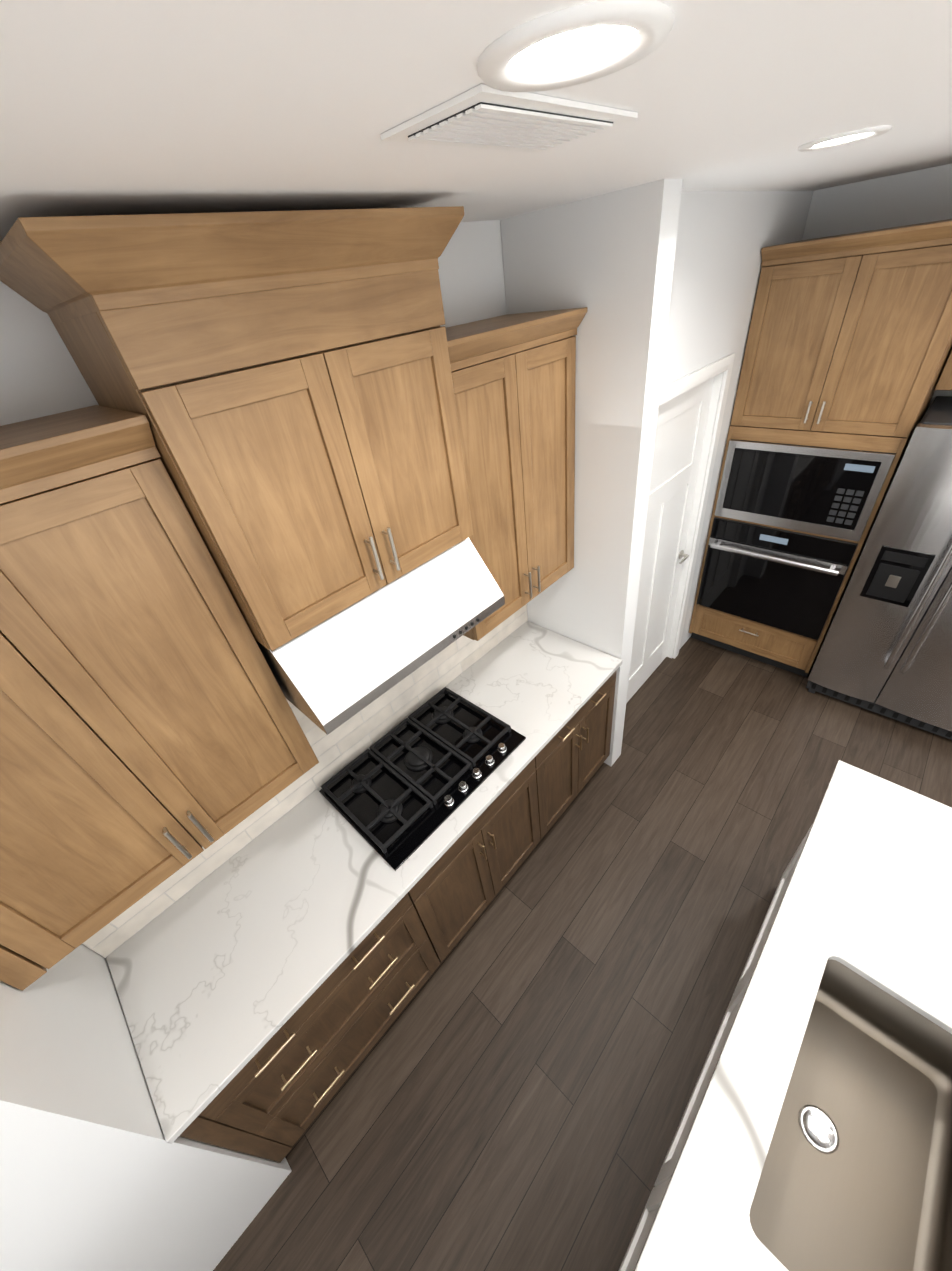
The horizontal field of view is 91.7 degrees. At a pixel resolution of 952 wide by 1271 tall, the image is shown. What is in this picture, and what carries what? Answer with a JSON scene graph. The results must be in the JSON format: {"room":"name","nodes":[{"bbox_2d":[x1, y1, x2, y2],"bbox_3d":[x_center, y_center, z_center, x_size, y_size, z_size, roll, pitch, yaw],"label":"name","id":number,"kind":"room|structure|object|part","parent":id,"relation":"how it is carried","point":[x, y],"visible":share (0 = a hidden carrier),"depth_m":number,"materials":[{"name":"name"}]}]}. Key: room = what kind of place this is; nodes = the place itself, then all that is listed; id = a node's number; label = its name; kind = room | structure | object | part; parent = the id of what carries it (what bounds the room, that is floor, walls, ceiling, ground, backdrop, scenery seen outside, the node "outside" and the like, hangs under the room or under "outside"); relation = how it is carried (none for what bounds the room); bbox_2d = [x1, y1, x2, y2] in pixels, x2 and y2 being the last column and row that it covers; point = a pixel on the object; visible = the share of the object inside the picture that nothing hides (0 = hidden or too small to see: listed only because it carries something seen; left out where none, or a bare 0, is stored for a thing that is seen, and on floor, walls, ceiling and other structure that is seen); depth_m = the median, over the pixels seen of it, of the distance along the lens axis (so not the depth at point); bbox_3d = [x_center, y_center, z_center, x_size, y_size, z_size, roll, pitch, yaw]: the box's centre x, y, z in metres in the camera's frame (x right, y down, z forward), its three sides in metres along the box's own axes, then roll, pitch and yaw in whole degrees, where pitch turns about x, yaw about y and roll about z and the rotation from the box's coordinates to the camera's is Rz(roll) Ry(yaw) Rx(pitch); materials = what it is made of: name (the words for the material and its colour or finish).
{"room":"kitchen","nodes":[
{"label":"kitchen","id":0,"kind":"room"},
{"bbox_2d":[0,944,291,1270],"bbox_3d":[-2.182,1.611,0.311,0.740,2.720,3.117,25,49,37],"label":"wall","id":1,"kind":"structure","parent":0,"point":[98,1172],"depth_m":1.13,"materials":[{"name":"white paint"}]},
{"bbox_2d":[0,220,506,425],"bbox_3d":[-0.531,0.091,1.964,0.120,2.720,2.419,25,49,37],"label":"wall","id":2,"kind":"structure","parent":0,"point":[41,375],"depth_m":1.02,"materials":[{"name":"white paint"}]},
{"bbox_2d":[0,405,318,990],"bbox_3d":[-0.955,0.158,1.063,0.376,1.065,0.817,25,49,37],"label":"upper cabinet","id":3,"kind":"object","parent":2,"relation":"attached to","point":[152,736],"visible":1,"depth_m":1.02,"materials":[{"name":"brown wood"}]},
{"bbox_2d":[0,206,472,650],"bbox_3d":[-0.436,-0.531,1.228,0.459,0.823,0.860,25,49,37],"label":"upper cabinet","id":4,"kind":"object","parent":2,"relation":"attached to","point":[282,381],"visible":1,"depth_m":0.99,"materials":[{"name":"brown wood"}]},
{"bbox_2d":[255,537,504,734],"bbox_3d":[-0.349,-0.100,1.532,0.521,0.237,0.748,25,49,37],"label":"range hood","id":5,"kind":"object","parent":4,"relation":"attached to","point":[332,673],"visible":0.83,"depth_m":1.36,"materials":[{"name":"silver metal"}]},
{"bbox_2d":[82,604,527,957],"bbox_3d":[-0.528,0.119,1.874,0.010,0.956,2.297,25,49,37],"label":"tile backsplash","id":6,"kind":"structure","parent":2,"relation":"attached to","point":[343,745],"depth_m":1.96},
{"bbox_2d":[446,307,586,640],"bbox_3d":[0.081,-0.622,1.874,0.376,1.065,0.714,25,49,37],"label":"upper cabinet","id":7,"kind":"object","parent":2,"relation":"attached to","point":[513,377],"visible":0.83,"depth_m":1.71,"materials":[{"name":"brown wood"}]},
{"bbox_2d":[0,0,951,242],"bbox_3d":[1.313,0.369,-1.103,6.640,0.100,7.620,25,49,37],"label":"ceiling","id":8,"kind":"structure","parent":0,"point":[119,107],"depth_m":0.55,"materials":[{"name":"white paint"}]},
{"bbox_2d":[380,84,637,151],"bbox_3d":[0.056,-0.704,0.640,0.180,0.010,0.340,25,49,37],"label":"ceiling vent","id":9,"kind":"object","parent":8,"relation":"in","point":[482,116],"visible":1,"depth_m":0.60,"materials":[{"name":"white paint"}]},
{"bbox_2d":[477,0,674,91],"bbox_3d":[0.092,-0.563,0.447,0.184,0.007,0.184,25,49,37],"label":"recessed light","id":10,"kind":"object","parent":8,"relation":"in","point":[575,45],"visible":0.98,"depth_m":0.43,"materials":[{"name":"white paint"}]},
{"bbox_2d":[798,125,891,151],"bbox_3d":[0.883,-1.194,1.112,0.184,0.007,0.184,25,49,37],"label":"recessed light","id":11,"kind":"object","parent":8,"relation":"in","point":[846,138],"visible":1,"depth_m":1.10,"materials":[{"name":"white paint"}]},
{"bbox_2d":[213,637,951,1270],"bbox_3d":[1.653,2.583,0.594,6.640,0.080,7.620,25,49,37],"label":"floor","id":12,"kind":"structure","parent":0,"point":[515,1091],"depth_m":2.02,"materials":[{"name":"brown wood"}]},
{"bbox_2d":[182,877,453,1162],"bbox_3d":[-0.676,1.332,1.895,0.602,0.883,0.881,25,49,37],"label":"base cabinet","id":13,"kind":"object","parent":12,"relation":"on","point":[265,1110],"depth_m":1.65,"materials":[{"name":"brown wood"}]},
{"bbox_2d":[106,621,621,1143],"bbox_3d":[-0.243,0.615,1.987,0.631,0.030,2.296,25,49,37],"label":"countertop","id":14,"kind":"structure","parent":13,"relation":"on","point":[204,987],"depth_m":1.59,"materials":[{"name":"white stone"}]},
{"bbox_2d":[319,687,525,870],"bbox_3d":[-0.224,0.549,2.006,0.520,0.045,0.760,25,49,37],"label":"cooktop","id":15,"kind":"object","parent":14,"relation":"in","point":[398,795],"visible":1,"depth_m":1.97,"materials":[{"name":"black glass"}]},
{"bbox_2d":[426,749,549,946],"bbox_3d":[-0.141,0.929,2.314,0.602,0.883,0.820,25,49,37],"label":"base cabinet","id":16,"kind":"object","parent":12,"relation":"on","point":[481,861],"depth_m":2.12,"materials":[{"name":"brown wood"}]},
{"bbox_2d":[546,673,615,827],"bbox_3d":[0.318,0.584,2.673,0.602,0.883,0.777,25,49,37],"label":"base cabinet","id":17,"kind":"object","parent":12,"relation":"on","point":[577,752],"depth_m":2.50,"materials":[{"name":"brown wood"}]},
{"bbox_2d":[619,799,822,1270],"bbox_3d":[0.827,1.702,1.112,0.762,0.883,2.690,25,49,37],"label":"kitchen island","id":18,"kind":"object","parent":12,"relation":"on","point":[632,1251],"depth_m":1.63,"materials":[{"name":"white paint"}]},
{"bbox_2d":[631,760,951,1270],"bbox_3d":[0.851,1.375,0.777,1.015,0.030,2.760,25,49,37],"label":"island countertop","id":19,"kind":"structure","parent":18,"relation":"on","point":[870,884],"depth_m":1.30,"materials":[{"name":"white stone"}]},
{"bbox_2d":[743,952,951,1270],"bbox_3d":[0.940,1.243,1.125,0.428,0.228,0.733,25,49,37],"label":"sink","id":20,"kind":"object","parent":19,"relation":"in","point":[855,1173],"depth_m":1.20,"materials":[{"name":"beige ceramic"}]},
{"bbox_2d":[689,219,951,676],"bbox_3d":[2.074,-0.927,2.942,0.841,2.515,0.693,25,49,37],"label":"tall cabinet","id":21,"kind":"object","parent":12,"relation":"on","point":[848,347],"visible":1,"depth_m":2.50,"materials":[{"name":"brown wood"}]},
{"bbox_2d":[696,516,858,640],"bbox_3d":[1.933,-0.375,3.090,0.797,0.696,0.096,25,49,37],"label":"oven","id":22,"kind":"object","parent":21,"relation":"in","point":[791,581],"depth_m":3.05,"materials":[{"name":"black glass"}]},
{"bbox_2d":[714,438,896,541],"bbox_3d":[1.878,-0.872,2.736,0.797,0.483,0.038,25,49,37],"label":"microwave","id":23,"kind":"object","parent":21,"relation":"in","point":[831,491],"depth_m":2.69,"materials":[{"name":"silver metal"}]},
{"bbox_2d":[806,396,951,739],"bbox_3d":[2.733,-0.295,2.606,0.922,1.765,0.767,25,49,37],"label":"fridge","id":24,"kind":"object","parent":12,"relation":"on","point":[886,649],"visible":1,"depth_m":2.58,"materials":[{"name":"silver metal"}]},
{"bbox_3d":[2.423,-0.210,2.429,0.102,1.082,0.073,25,49,37],"label":"handle","id":25,"kind":"part","parent":24,"relation":"part of","materials":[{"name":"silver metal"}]},
{"bbox_2d":[500,179,682,765],"bbox_3d":[0.518,-0.368,2.354,0.618,2.720,0.120,25,49,37],"label":"wall","id":26,"kind":"structure","parent":0,"point":[607,260],"depth_m":1.72,"materials":[{"name":"white paint"}]},
{"bbox_2d":[660,191,812,653],"bbox_3d":[1.336,-0.896,2.878,0.120,2.720,2.078,25,49,37],"label":"wall","id":27,"kind":"structure","parent":0,"point":[724,238],"depth_m":2.12,"materials":[{"name":"white paint"}]},
{"bbox_2d":[626,377,713,702],"bbox_3d":[1.152,-0.423,2.878,0.089,2.003,0.772,25,49,37],"label":"door","id":28,"kind":"structure","parent":27,"relation":"in","point":[680,428],"depth_m":2.75,"materials":[{"name":"white paint"}]},
{"bbox_2d":[659,353,734,658],"bbox_3d":[1.133,-0.457,2.869,0.138,2.090,0.930,25,49,37],"label":"door frame","id":29,"kind":"structure","parent":27,"relation":"attached to","point":[719,370],"depth_m":2.75,"materials":[{"name":"white paint"}]},
{"bbox_2d":[802,164,951,413],"bbox_3d":[4.232,-0.326,1.555,6.048,2.720,0.140,25,49,37],"label":"wall","id":30,"kind":"structure","parent":0,"point":[914,197],"depth_m":2.36,"materials":[{"name":"white paint"}]},
{"bbox_2d":[934,349,951,389],"bbox_3d":[2.777,-1.403,1.906,1.073,0.685,0.353,25,49,37],"label":"upper cabinet","id":31,"kind":"object","parent":30,"relation":"attached to","point":[944,382],"visible":1,"depth_m":2.31,"materials":[{"name":"brown wood"}]}
]}

